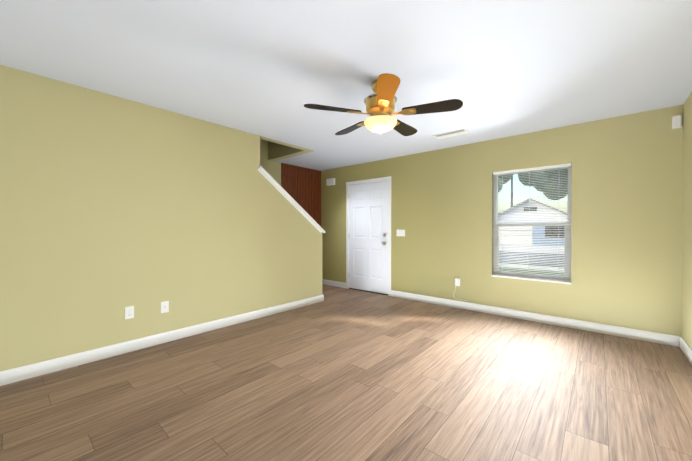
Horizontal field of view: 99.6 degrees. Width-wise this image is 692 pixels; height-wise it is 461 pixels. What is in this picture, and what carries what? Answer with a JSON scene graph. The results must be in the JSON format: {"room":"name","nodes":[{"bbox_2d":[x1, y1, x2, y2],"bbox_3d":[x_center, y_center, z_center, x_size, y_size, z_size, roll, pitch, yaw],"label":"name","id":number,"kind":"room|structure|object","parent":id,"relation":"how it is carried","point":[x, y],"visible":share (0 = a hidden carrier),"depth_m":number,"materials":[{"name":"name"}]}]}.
{"room":"empty living room","nodes":[
{"label":"empty living room","id":0,"kind":"room"},
{"bbox_2d":[0,65,321,371],"bbox_3d":[-2.608,-1.321,2.332,0.120,5.000,6.650,0,0,41],"label":"wall","id":1,"kind":"structure","parent":0,"point":[112,207],"depth_m":2.81,"materials":[{"name":"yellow paint"}]},
{"bbox_2d":[125,306,133,318],"bbox_3d":[-2.100,0.796,2.835,0.008,0.117,0.072,0,0,41],"label":"duplex electrical outlet","id":2,"kind":"object","parent":1,"relation":"attached to","point":[129,312],"visible":1,"depth_m":2.83,"materials":[{"name":"white plastic"}]},
{"bbox_2d":[0,295,323,385],"bbox_3d":[-2.552,1.127,2.309,0.015,0.105,6.665,0,0,41],"label":"baseboard","id":3,"kind":"structure","parent":1,"relation":"attached to","point":[13,375],"depth_m":2.85,"materials":[{"name":"white wood"}]},
{"bbox_2d":[161,301,168,312],"bbox_3d":[-1.896,0.802,3.064,0.018,0.117,0.072,0,0,41],"label":"outlet","id":4,"kind":"object","parent":1,"relation":"attached to","point":[164,306],"visible":1,"depth_m":3.06,"materials":[{"name":"white plastic"}]},
{"bbox_2d":[257,166,324,232],"bbox_3d":[-0.815,-0.412,4.413,0.172,0.917,1.264,0,0,41],"label":"cap","id":5,"kind":"object","parent":1,"relation":"on","point":[283,192],"visible":0.48,"depth_m":4.28,"materials":[{"name":"white wood"}]},
{"bbox_2d":[260,139,280,185],"bbox_3d":[-3.099,-1.328,3.476,0.120,5.000,7.979,0,0,41],"label":"wall","id":6,"kind":"structure","parent":0,"point":[272,169],"depth_m":5.33,"materials":[{"name":"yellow paint"}]},
{"bbox_2d":[281,163,320,226],"bbox_3d":[-0.879,-0.063,5.939,0.030,2.438,1.037,0,0,41],"label":"panel","id":7,"kind":"object","parent":6,"relation":"attached to","point":[301,186],"visible":0.31,"depth_m":5.95,"materials":[{"name":"brown wood"}]},
{"bbox_2d":[268,141,308,160],"bbox_3d":[-1.002,-2.558,5.040,1.000,2.560,0.120,0,0,41],"label":"wall","id":8,"kind":"structure","parent":0,"point":[276,151],"depth_m":5.11,"materials":[{"name":"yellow paint"}]},
{"bbox_2d":[0,284,691,460],"bbox_3d":[-1.086,1.243,1.753,5.441,0.120,7.979,0,0,41],"label":"floor","id":9,"kind":"structure","parent":0,"point":[340,374],"depth_m":2.09,"materials":[{"name":"laminate"}]},
{"bbox_2d":[0,0,691,170],"bbox_3d":[-1.002,-1.407,1.742,5.321,0.300,7.859,0,0,41],"label":"ceiling","id":10,"kind":"structure","parent":0,"point":[497,68],"depth_m":2.17,"materials":[{"name":"white paint"}]},
{"bbox_2d":[304,73,462,135],"bbox_3d":[0.317,-1.048,2.555,1.260,0.429,1.228,0,0,41],"label":"fan","id":11,"kind":"object","parent":10,"relation":"hanging from","point":[380,101],"visible":1,"depth_m":2.40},
{"bbox_2d":[432,128,469,138],"bbox_3d":[1.377,-1.266,3.844,0.420,0.009,0.200,0,0,41],"label":"ceiling vent","id":12,"kind":"object","parent":10,"relation":"in","point":[452,133],"visible":0.92,"depth_m":3.82,"materials":[{"name":"white plastic"}]},
{"bbox_2d":[321,105,682,335],"bbox_3d":[1.470,-0.056,4.703,5.201,2.440,0.160,0,0,41],"label":"wall","id":13,"kind":"structure","parent":0,"point":[626,220],"depth_m":3.54,"materials":[{"name":"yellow paint"}]},
{"bbox_2d":[326,178,334,185],"bbox_3d":[-0.318,-1.015,6.101,0.210,0.135,0.051,0,0,41],"label":"door chime","id":14,"kind":"object","parent":13,"relation":"attached to","point":[330,181],"visible":1,"depth_m":6.07,"materials":[{"name":"white plastic"}]},
{"bbox_2d":[322,279,345,287],"bbox_3d":[-0.274,1.103,6.101,0.743,0.105,0.015,0,0,41],"label":"baseboard","id":15,"kind":"structure","parent":13,"relation":"attached to","point":[334,283],"depth_m":6.06,"materials":[{"name":"white wood"}]},
{"bbox_2d":[346,176,390,295],"bbox_3d":[0.454,0.099,5.571,1.044,2.119,0.176,0,0,41],"label":"door frame","id":16,"kind":"structure","parent":13,"relation":"attached to","point":[388,179],"depth_m":5.42,"materials":[{"name":"white painted wood"}]},
{"bbox_2d":[349,181,387,293],"bbox_3d":[0.398,0.123,5.507,0.914,2.032,0.123,0,0,41],"label":"door","id":17,"kind":"structure","parent":13,"relation":"in","point":[368,236],"depth_m":5.50,"materials":[{"name":"white wood"}]},
{"bbox_2d":[397,230,404,235],"bbox_3d":[0.943,0.042,5.044,0.166,0.116,0.013,0,0,41],"label":"switch plate","id":18,"kind":"object","parent":13,"relation":"attached to","point":[400,232],"visible":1,"depth_m":5.04,"materials":[{"name":"white plastic"}]},
{"bbox_2d":[455,278,459,285],"bbox_3d":[1.671,0.780,4.398,0.072,0.118,0.046,0,0,41],"label":"outlet","id":19,"kind":"object","parent":13,"relation":"attached to","point":[457,283],"visible":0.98,"depth_m":4.40,"materials":[{"name":"white plastic"}]},
{"bbox_2d":[491,164,571,283],"bbox_3d":[2.426,-0.088,3.865,0.885,1.465,0.167,0,0,41],"label":"window","id":20,"kind":"structure","parent":13,"relation":"in","point":[569,211],"depth_m":3.79,"materials":[{"name":"white"}]},
{"bbox_2d":[493,163,570,281],"bbox_3d":[2.406,-0.099,3.841,0.873,1.439,0.050,0,0,41],"label":"window blinds","id":21,"kind":"object","parent":20,"relation":"attached to","point":[526,170],"visible":0.85,"depth_m":3.81,"materials":[{"name":"white plastic"}]},
{"bbox_2d":[391,290,680,346],"bbox_3d":[2.088,1.116,4.060,3.414,0.105,0.015,0,0,41],"label":"baseboard","id":22,"kind":"structure","parent":13,"relation":"attached to","point":[661,338],"depth_m":3.62,"materials":[{"name":"white wood"}]},
{"bbox_2d":[672,115,681,128],"bbox_3d":[3.339,-1.095,2.947,0.064,0.120,0.042,0,0,41],"label":"detector","id":23,"kind":"object","parent":13,"relation":"attached to","point":[677,121],"visible":0.91,"depth_m":2.94,"materials":[{"name":"white plastic"}]},
{"bbox_2d":[681,92,691,349],"bbox_3d":[0.927,-0.026,0.005,0.120,2.440,7.979,0,0,41],"label":"wall","id":24,"kind":"structure","parent":0,"point":[686,335],"depth_m":2.78,"materials":[{"name":"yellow paint"}]},
{"bbox_2d":[679,337,691,364],"bbox_3d":[0.863,1.141,0.042,0.015,0.105,7.699,0,0,41],"label":"baseboard","id":25,"kind":"structure","parent":24,"relation":"attached to","point":[685,348],"depth_m":2.74,"materials":[{"name":"white wood"}]},
{"label":"outside","id":26,"kind":"structure","parent":0,"visible":0},
{"bbox_2d":[499,262,563,275],"bbox_3d":[38.107,1.530,49.386,160.000,0.200,115.331,0,0,41],"label":"lawn","id":27,"kind":"structure","parent":26,"point":[531,271],"depth_m":12.18,"materials":[{"name":"green plant"}]},
{"bbox_2d":[499,244,563,253],"bbox_3d":[14.917,1.556,27.285,11.000,0.030,10.900,0,0,41],"label":"concrete driveway","id":28,"kind":"structure","parent":27,"relation":"on","point":[531,248],"depth_m":25.23,"materials":[{"name":"white concrete"}]},
{"bbox_2d":[499,264,563,272],"bbox_3d":[7.325,1.641,13.757,160.000,0.030,1.500,0,0,41],"label":"concrete","id":29,"kind":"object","parent":27,"relation":"on","point":[532,268],"depth_m":12.89,"materials":[{"name":"white concrete"}]},
{"bbox_2d":[499,251,563,265],"bbox_3d":[11.085,1.619,18.108,160.000,0.020,8.000,0,0,41],"label":"asphalt","id":30,"kind":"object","parent":27,"relation":"on","point":[531,258],"depth_m":16.88,"materials":[{"name":"grey asphalt"}]},
{"bbox_2d":[498,199,567,245],"bbox_3d":[21.035,-0.928,36.454,14.650,4.980,11.800,0,0,41],"label":"neighbouring house","id":31,"kind":"structure","parent":27,"relation":"on","point":[540,216],"depth_m":30.59,"materials":[{"name":"grey wood"}]},
{"bbox_2d":[498,169,567,212],"bbox_3d":[31.307,-9.876,53.204,56.303,22.663,33.232,0,0,41],"label":"trees","id":32,"kind":"object","parent":27,"relation":"on","point":[565,177],"depth_m":54.31,"materials":[{"name":"green plant"}]}
]}

